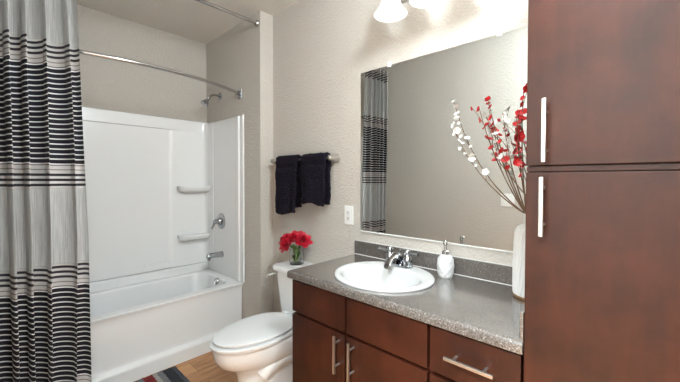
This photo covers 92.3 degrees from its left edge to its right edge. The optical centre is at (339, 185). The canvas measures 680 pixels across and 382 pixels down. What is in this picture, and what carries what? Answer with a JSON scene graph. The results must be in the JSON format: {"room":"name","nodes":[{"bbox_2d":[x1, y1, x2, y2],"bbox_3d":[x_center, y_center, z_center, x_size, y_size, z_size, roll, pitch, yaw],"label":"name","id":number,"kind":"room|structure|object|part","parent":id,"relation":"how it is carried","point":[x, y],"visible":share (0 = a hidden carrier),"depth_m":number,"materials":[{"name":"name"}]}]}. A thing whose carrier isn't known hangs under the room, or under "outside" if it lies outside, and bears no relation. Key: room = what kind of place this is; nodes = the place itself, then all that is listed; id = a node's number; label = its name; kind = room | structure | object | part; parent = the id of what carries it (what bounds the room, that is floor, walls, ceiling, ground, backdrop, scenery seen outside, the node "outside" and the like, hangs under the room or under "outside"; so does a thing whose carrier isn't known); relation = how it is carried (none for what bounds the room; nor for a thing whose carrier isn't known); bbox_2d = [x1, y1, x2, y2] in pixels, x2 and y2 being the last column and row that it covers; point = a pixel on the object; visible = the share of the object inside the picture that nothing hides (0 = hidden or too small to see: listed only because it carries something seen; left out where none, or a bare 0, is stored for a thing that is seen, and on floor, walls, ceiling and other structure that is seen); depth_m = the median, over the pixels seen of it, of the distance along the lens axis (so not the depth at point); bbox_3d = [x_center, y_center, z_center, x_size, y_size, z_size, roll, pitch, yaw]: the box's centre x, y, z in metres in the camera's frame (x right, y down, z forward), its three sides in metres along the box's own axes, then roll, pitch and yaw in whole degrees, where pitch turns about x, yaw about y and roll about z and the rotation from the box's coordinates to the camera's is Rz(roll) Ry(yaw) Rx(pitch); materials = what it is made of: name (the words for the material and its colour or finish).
{"room":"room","nodes":[
{"label":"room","id":0,"kind":"room"},
{"bbox_2d":[77,5,206,282],"bbox_3d":[-1.823,-0.047,2.733,0.100,2.650,1.640,1,1,43],"label":"wall","id":1,"kind":"structure","parent":0,"point":[106,84],"depth_m":2.77,"materials":[{"name":"beige paint"}]},
{"bbox_2d":[82,107,244,282],"bbox_3d":[-1.570,0.111,2.416,0.701,1.412,1.514,1,1,43],"label":"tub surround","id":2,"kind":"object","parent":1,"relation":"attached to","point":[156,187],"visible":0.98,"depth_m":2.82,"materials":[{"name":"white plastic"}]},
{"bbox_2d":[177,186,209,192],"bbox_3d":[-1.358,0.031,3.041,0.120,0.060,0.293,1,1,43],"label":"shelf","id":3,"kind":"object","parent":2,"relation":"attached to","point":[180,189],"depth_m":2.99,"materials":[{"name":"white plastic"}]},
{"bbox_2d":[177,233,210,241],"bbox_3d":[-1.359,0.478,3.049,0.120,0.060,0.293,1,1,43],"label":"shelf","id":4,"kind":"object","parent":2,"relation":"attached to","point":[181,237],"depth_m":3.02,"materials":[{"name":"white plastic"}]},
{"bbox_2d":[206,251,223,260],"bbox_3d":[-1.125,0.628,2.929,0.060,0.068,0.144,1,1,43],"label":"tub spout","id":5,"kind":"object","parent":2,"relation":"attached to","point":[209,256],"visible":1,"depth_m":2.91,"materials":[{"name":"silver metal"}]},
{"bbox_2d":[211,213,224,228],"bbox_3d":[-1.111,0.324,2.956,0.148,0.148,0.079,1,1,43],"label":"shower valve","id":6,"kind":"object","parent":2,"relation":"attached to","point":[220,221],"visible":1,"depth_m":2.95,"materials":[{"name":"silver metal"}]},
{"bbox_3d":[-1.129,0.348,2.953,0.069,0.096,0.049,1,1,43],"label":"lever handle","id":7,"kind":"part","parent":6,"relation":"part of","materials":[{"name":"silver metal"}]},
{"bbox_3d":[-1.060,0.104,2.959,0.701,1.406,0.025,1,1,43],"label":"panel","id":8,"kind":"part","parent":2,"relation":"part of","materials":[{"name":"white plastic"}]},
{"bbox_2d":[134,351,237,381],"bbox_3d":[-0.688,1.367,0.793,4.450,0.100,3.150,1,1,43],"label":"floor","id":9,"kind":"structure","parent":0,"point":[202,368],"depth_m":2.27,"materials":[{"name":"brown wood"}]},
{"bbox_2d":[136,366,189,381],"bbox_3d":[-1.273,1.286,1.863,0.486,0.020,0.816,1,1,43],"label":"bath mat","id":10,"kind":"object","parent":9,"relation":"on","point":[172,374],"visible":1,"depth_m":2.17,"materials":[{"name":"multicoloured fabric"}]},
{"bbox_2d":[90,262,242,381],"bbox_3d":[-1.571,1.018,2.433,0.701,0.533,1.512,1,1,43],"label":"bathtub","id":11,"kind":"object","parent":9,"relation":"on","point":[142,325],"visible":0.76,"depth_m":2.44,"materials":[{"name":"white plastic"}]},
{"bbox_2d":[210,261,312,381],"bbox_3d":[-0.438,0.923,2.041,0.449,0.741,0.757,1,1,43],"label":"toilet","id":12,"kind":"object","parent":9,"relation":"on","point":[258,348],"visible":0.69,"depth_m":1.88,"materials":[{"name":"white ceramic"}]},
{"bbox_3d":[-0.506,0.879,1.952,0.364,0.024,0.536,1,1,43],"label":"seat","id":13,"kind":"part","parent":12,"relation":"part of","materials":[{"name":"white plastic"}]},
{"bbox_3d":[-0.502,0.854,1.956,0.340,0.027,0.514,1,1,43],"label":"seat lid","id":14,"kind":"part","parent":12,"relation":"part of","materials":[{"name":"white plastic"}]},
{"bbox_3d":[-0.249,0.742,2.223,0.400,0.308,0.200,1,1,43],"label":"tank","id":15,"kind":"part","parent":12,"relation":"part of","materials":[{"name":"white ceramic"}]},
{"bbox_3d":[-0.253,0.569,2.221,0.436,0.039,0.232,1,1,43],"label":"tank lid","id":16,"kind":"part","parent":12,"relation":"part of","materials":[{"name":"white ceramic"}]},
{"bbox_2d":[289,247,303,265],"bbox_3d":[-0.304,0.494,2.291,0.100,0.108,0.100,1,1,43],"label":"glass jar","id":17,"kind":"object","parent":12,"relation":"on","point":[296,257],"visible":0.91,"depth_m":2.25,"materials":[{"name":"clear glass"}]},
{"bbox_2d":[279,235,295,252],"bbox_3d":[-0.353,0.438,2.272,0.122,0.196,0.138,1,1,43],"label":"rose","id":18,"kind":"object","parent":17,"relation":"in","point":[284,246],"visible":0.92,"depth_m":2.25,"materials":[{"name":"red plant"}]},
{"bbox_2d":[278,233,300,249],"bbox_3d":[-0.363,0.433,2.299,0.170,0.206,0.142,1,1,43],"label":"rose","id":19,"kind":"object","parent":17,"relation":"in","point":[286,234],"visible":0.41,"depth_m":2.29,"materials":[{"name":"red plant"}]},
{"bbox_2d":[285,230,304,248],"bbox_3d":[-0.314,0.424,2.267,0.142,0.222,0.132,1,1,43],"label":"rose","id":20,"kind":"object","parent":17,"relation":"in","point":[293,234],"visible":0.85,"depth_m":2.25,"materials":[{"name":"red plant"}]},
{"bbox_2d":[292,232,312,249],"bbox_3d":[-0.257,0.429,2.264,0.129,0.213,0.119,-1,1,-30],"label":"rose","id":21,"kind":"object","parent":17,"relation":"in","point":[304,241],"visible":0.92,"depth_m":2.25,"materials":[{"name":"red plant"}]},
{"bbox_2d":[292,279,523,381],"bbox_3d":[0.306,0.888,1.488,1.057,0.835,0.560,1,1,43],"label":"vanity cabinet","id":22,"kind":"object","parent":9,"relation":"on","point":[336,337],"visible":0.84,"depth_m":1.30,"materials":[{"name":"brown wood"}]},
{"bbox_3d":[-0.104,0.559,1.553,0.362,0.157,0.024,1,1,43],"label":"drawer","id":23,"kind":"part","parent":22,"relation":"part of","materials":[{"name":"brown wood"}]},
{"bbox_3d":[-0.105,0.920,1.559,0.362,0.537,0.024,1,1,43],"label":"door","id":24,"kind":"part","parent":22,"relation":"part of","materials":[{"name":"brown wood"}]},
{"bbox_3d":[-0.017,0.736,1.431,0.011,0.165,0.039,1,1,43],"label":"handle","id":25,"kind":"part","parent":22,"relation":"part of","materials":[{"name":"silver metal"}]},
{"bbox_3d":[0.043,0.739,1.374,0.011,0.165,0.039,1,1,43],"label":"handle","id":26,"kind":"part","parent":22,"relation":"part of","materials":[{"name":"silver metal"}]},
{"bbox_3d":[0.175,0.564,1.291,0.382,0.157,0.024,1,1,43],"label":"drawer","id":27,"kind":"part","parent":22,"relation":"part of","materials":[{"name":"brown wood"}]},
{"bbox_3d":[0.174,0.925,1.298,0.382,0.537,0.024,1,1,43],"label":"door","id":28,"kind":"part","parent":22,"relation":"part of","materials":[{"name":"brown wood"}]},
{"bbox_2d":[287,240,524,354],"bbox_3d":[0.309,0.411,1.490,1.075,0.122,0.543,1,1,43],"label":"countertop","id":29,"kind":"structure","parent":22,"relation":"on","point":[478,303],"depth_m":1.30,"materials":[{"name":"laminate"}]},
{"bbox_2d":[334,261,434,292],"bbox_3d":[0.205,0.497,1.562,0.486,0.164,0.444,1,1,43],"label":"sink","id":30,"kind":"object","parent":29,"relation":"in","point":[366,275],"visible":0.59,"depth_m":1.65,"materials":[{"name":"white ceramic"}]},
{"bbox_2d":[378,246,418,268],"bbox_3d":[0.276,0.369,1.670,0.240,0.092,0.138,1,1,43],"label":"faucet","id":31,"kind":"object","parent":29,"relation":"on","point":[396,259],"visible":1,"depth_m":1.65,"materials":[{"name":"silver metal"}]},
{"bbox_3d":[0.252,0.363,1.750,0.094,0.082,0.054,1,1,43],"label":"lever handle","id":32,"kind":"part","parent":31,"relation":"part of","materials":[{"name":"silver metal"}]},
{"bbox_3d":[0.273,0.380,1.667,0.048,0.071,0.129,1,1,43],"label":"spout","id":33,"kind":"part","parent":31,"relation":"part of","materials":[{"name":"silver metal"}]},
{"bbox_3d":[0.305,0.407,1.701,0.160,0.015,0.054,1,1,43],"label":"plate","id":34,"kind":"part","parent":31,"relation":"part of","materials":[{"name":"silver metal"}]},
{"bbox_3d":[0.358,0.365,1.651,0.094,0.082,0.054,1,1,43],"label":"lever handle","id":35,"kind":"part","parent":31,"relation":"part of","materials":[{"name":"silver metal"}]},
{"bbox_2d":[437,240,454,278],"bbox_3d":[0.501,0.345,1.549,0.079,0.175,0.079,1,1,43],"label":"soap dispenser","id":36,"kind":"object","parent":29,"relation":"on","point":[445,262],"visible":1,"depth_m":1.52,"materials":[{"name":"grey ceramic"}]},
{"bbox_2d":[512,213,525,300],"bbox_3d":[0.741,0.273,1.276,0.119,0.330,0.119,1,1,43],"label":"vase","id":37,"kind":"object","parent":29,"relation":"on","point":[518,262],"visible":0.38,"depth_m":1.26,"materials":[{"name":"grey ceramic"}]},
{"bbox_2d":[452,100,522,211],"bbox_3d":[0.623,0.002,1.350,0.322,0.750,0.053,1,1,25],"label":"branch","id":38,"kind":"object","parent":37,"relation":"in","point":[456,117],"visible":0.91,"depth_m":1.38,"materials":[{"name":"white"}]},
{"bbox_2d":[451,121,524,213],"bbox_3d":[0.615,0.054,1.333,0.316,0.645,0.068,0,1,13],"label":"branch","id":39,"kind":"object","parent":37,"relation":"in","point":[457,130],"visible":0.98,"depth_m":1.34,"materials":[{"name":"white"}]},
{"bbox_2d":[470,106,523,211],"bbox_3d":[0.655,0.023,1.324,0.237,0.709,0.060,0,1,18],"label":"branch","id":40,"kind":"object","parent":37,"relation":"in","point":[478,107],"visible":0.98,"depth_m":1.33,"materials":[{"name":"brown plant"}]},
{"bbox_2d":[482,108,524,212],"bbox_3d":[0.665,0.031,1.302,0.201,0.694,0.053,1,1,33],"label":"branch","id":41,"kind":"object","parent":37,"relation":"in","point":[495,140],"visible":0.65,"depth_m":1.31,"materials":[{"name":"brown"}]},
{"bbox_2d":[484,96,525,213],"bbox_3d":[0.664,0.013,1.287,0.198,0.730,0.051,0,1,9],"label":"branch","id":42,"kind":"object","parent":37,"relation":"in","point":[487,98],"visible":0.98,"depth_m":1.28,"materials":[{"name":"brown plant"}]},
{"bbox_2d":[493,106,525,212],"bbox_3d":[0.671,0.037,1.249,0.186,0.683,0.036,0,1,-7],"label":"branch","id":43,"kind":"object","parent":37,"relation":"in","point":[506,119],"visible":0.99,"depth_m":1.24,"materials":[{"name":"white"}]},
{"bbox_2d":[513,110,525,203],"bbox_3d":[0.681,0.055,1.223,0.047,0.649,0.196,1,1,43],"label":"branch","id":44,"kind":"object","parent":37,"relation":"in","point":[520,136],"visible":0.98,"depth_m":1.19,"materials":[{"name":"brown plant"}]},
{"bbox_2d":[513,83,526,208],"bbox_3d":[0.703,-0.006,1.275,0.088,0.769,0.083,-1,1,-37],"label":"branch","id":45,"kind":"object","parent":37,"relation":"in","point":[522,118],"visible":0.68,"depth_m":1.27,"materials":[{"name":"brown plant"}]},
{"bbox_3d":[0.719,0.002,1.271,0.066,0.753,0.059,1,1,43],"label":"stem","id":46,"kind":"part","parent":45,"relation":"part of","materials":[{"name":"brown"}]},
{"bbox_3d":[0.427,0.789,1.058,0.288,0.254,0.024,1,1,43],"label":"drawer","id":47,"kind":"part","parent":22,"relation":"part of","materials":[{"name":"brown wood"}]},
{"bbox_3d":[0.406,0.566,1.031,0.155,0.011,0.039,1,1,43],"label":"handle","id":48,"kind":"part","parent":22,"relation":"part of","materials":[{"name":"silver metal"}]},
{"bbox_3d":[0.427,0.569,1.054,0.288,0.157,0.024,1,1,43],"label":"drawer","id":49,"kind":"part","parent":22,"relation":"part of","materials":[{"name":"brown wood"}]},
{"bbox_2d":[524,0,679,381],"bbox_3d":[0.918,0.218,0.897,0.618,2.200,0.566,1,1,43],"label":"linen cabinet","id":50,"kind":"object","parent":9,"relation":"on","point":[602,302],"visible":1,"depth_m":0.81,"materials":[{"name":"brown wood"}]},
{"bbox_3d":[0.546,0.056,0.883,0.011,0.160,0.039,1,1,43],"label":"handle","id":51,"kind":"part","parent":50,"relation":"part of","materials":[{"name":"silver metal"}]},
{"bbox_3d":[0.549,-0.147,0.876,0.011,0.170,0.039,1,1,43],"label":"handle","id":52,"kind":"part","parent":50,"relation":"part of","materials":[{"name":"silver metal"}]},
{"bbox_3d":[0.754,0.586,0.737,0.608,1.239,0.020,1,1,43],"label":"door","id":53,"kind":"part","parent":50,"relation":"part of","materials":[{"name":"brown wood"}]},
{"bbox_3d":[0.756,-0.461,0.717,0.608,0.818,0.020,1,1,43],"label":"door","id":54,"kind":"part","parent":50,"relation":"part of","materials":[{"name":"brown wood"}]},
{"bbox_3d":[0.757,-0.043,0.727,0.607,0.013,0.015,1,1,43],"label":"rail","id":55,"kind":"part","parent":50,"relation":"part of","materials":[{"name":"brown wood"}]},
{"bbox_2d":[77,0,299,43],"bbox_3d":[-0.683,-1.383,0.742,4.450,0.100,3.150,1,1,43],"label":"ceiling","id":56,"kind":"structure","parent":0,"point":[194,20],"depth_m":2.58,"materials":[{"name":"white paint"}]},
{"bbox_2d":[206,11,273,318],"bbox_3d":[-0.925,-0.049,2.933,0.936,2.650,0.120,1,1,43],"label":"wall","id":57,"kind":"structure","parent":0,"point":[242,56],"depth_m":2.65,"materials":[{"name":"beige paint"}]},
{"bbox_2d":[79,49,241,98],"bbox_3d":[-1.297,-0.765,2.145,0.242,0.086,1.520,1,1,43],"label":"shower rod","id":58,"kind":"object","parent":57,"relation":"attached to","point":[238,93],"visible":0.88,"depth_m":2.10,"materials":[{"name":"silver metal"}]},
{"bbox_2d":[201,93,221,106],"bbox_3d":[-1.154,-0.776,2.928,0.070,0.154,0.195,1,1,35],"label":"shower","id":59,"kind":"object","parent":57,"relation":"attached to","point":[204,102],"visible":1,"depth_m":2.89,"materials":[{"name":"silver metal"}]},
{"bbox_2d":[195,0,258,26],"bbox_3d":[-1.169,-1.267,2.017,0.052,0.052,1.520,1,1,43],"label":"curtain rod","id":60,"kind":"object","parent":57,"relation":"attached to","point":[255,22],"visible":1,"depth_m":2.39,"materials":[{"name":"silver metal"}]},
{"bbox_2d":[0,0,91,381],"bbox_3d":[-1.522,-0.039,1.654,0.127,2.495,0.396,1,1,43],"label":"shower curtain","id":61,"kind":"object","parent":60,"relation":"hanging from","point":[45,333],"visible":1,"depth_m":1.67,"materials":[{"name":"fabric"}]},
{"bbox_2d":[273,0,527,311],"bbox_3d":[0.056,-0.033,2.163,3.620,2.650,0.100,1,1,43],"label":"wall","id":62,"kind":"structure","parent":0,"point":[322,49],"depth_m":2.14,"materials":[{"name":"beige paint"}]},
{"bbox_2d":[271,154,340,162],"bbox_3d":[-0.275,-0.187,2.345,0.685,0.060,0.085,1,1,43],"label":"towel bar","id":63,"kind":"object","parent":62,"relation":"attached to","point":[336,158],"visible":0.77,"depth_m":2.13,"materials":[{"name":"silver metal"}]},
{"bbox_2d":[275,154,301,214],"bbox_3d":[-0.384,-0.005,2.403,0.253,0.442,0.111,1,1,43],"label":"hand towel","id":64,"kind":"object","parent":63,"relation":"hanging from","point":[288,195],"visible":0.99,"depth_m":2.36,"materials":[{"name":"black fabric"}]},
{"bbox_2d":[300,152,331,206],"bbox_3d":[-0.171,-0.045,2.202,0.245,0.359,0.108,1,1,43],"label":"hand towel","id":65,"kind":"object","parent":63,"relation":"hanging from","point":[315,168],"visible":0.98,"depth_m":2.16,"materials":[{"name":"black fabric"}]},
{"bbox_3d":[-0.047,-0.182,2.131,0.060,0.060,0.085,1,1,43],"label":"wall post","id":66,"kind":"part","parent":63,"relation":"part of","materials":[{"name":"silver metal"}]},
{"bbox_2d":[344,205,352,224],"bbox_3d":[0.056,0.188,2.090,0.074,0.120,0.013,1,1,43],"label":"wall outlet","id":67,"kind":"object","parent":62,"relation":"attached to","point":[348,211],"visible":1,"depth_m":2.08,"materials":[{"name":"white plastic"}]},
{"bbox_2d":[346,210,350,220],"bbox_3d":[0.054,0.188,2.088,0.034,0.068,0.006,1,1,43],"label":"receptacle","id":68,"kind":"object","parent":67,"relation":"attached to","point":[348,212],"depth_m":2.08,"materials":[{"name":"white plastic"}]},
{"bbox_2d":[374,0,444,21],"bbox_3d":[0.438,-0.982,1.536,0.578,0.247,0.269,1,1,43],"label":"vanity light","id":69,"kind":"object","parent":62,"relation":"attached to","point":[388,10],"visible":1,"depth_m":1.64,"materials":[{"name":"white glass"}]},
{"bbox_3d":[0.254,-0.928,1.640,0.168,0.135,0.168,1,1,43],"label":"lamp shade","id":70,"kind":"part","parent":69,"relation":"part of","materials":[{"name":"white glass"}]},
{"bbox_3d":[0.403,-0.925,1.500,0.168,0.135,0.168,1,1,43],"label":"lamp shade","id":71,"kind":"part","parent":69,"relation":"part of","materials":[{"name":"white glass"}]},
{"bbox_2d":[355,240,511,284],"bbox_3d":[0.484,0.390,1.683,1.063,0.082,0.019,1,1,43],"label":"backsplash","id":72,"kind":"structure","parent":62,"relation":"attached to","point":[499,273],"depth_m":1.58,"materials":[{"name":"stone"}]},
{"bbox_2d":[360,25,527,252],"bbox_3d":[0.505,-0.206,1.662,1.034,0.992,0.011,1,1,43],"label":"wall mirror","id":73,"kind":"object","parent":62,"relation":"attached to","point":[416,182],"visible":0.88,"depth_m":1.64,"materials":[{"name":"clear glass"}]},
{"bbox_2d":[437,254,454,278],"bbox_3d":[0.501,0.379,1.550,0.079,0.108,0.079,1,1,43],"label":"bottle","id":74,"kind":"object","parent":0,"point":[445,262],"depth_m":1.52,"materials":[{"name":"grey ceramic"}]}
]}

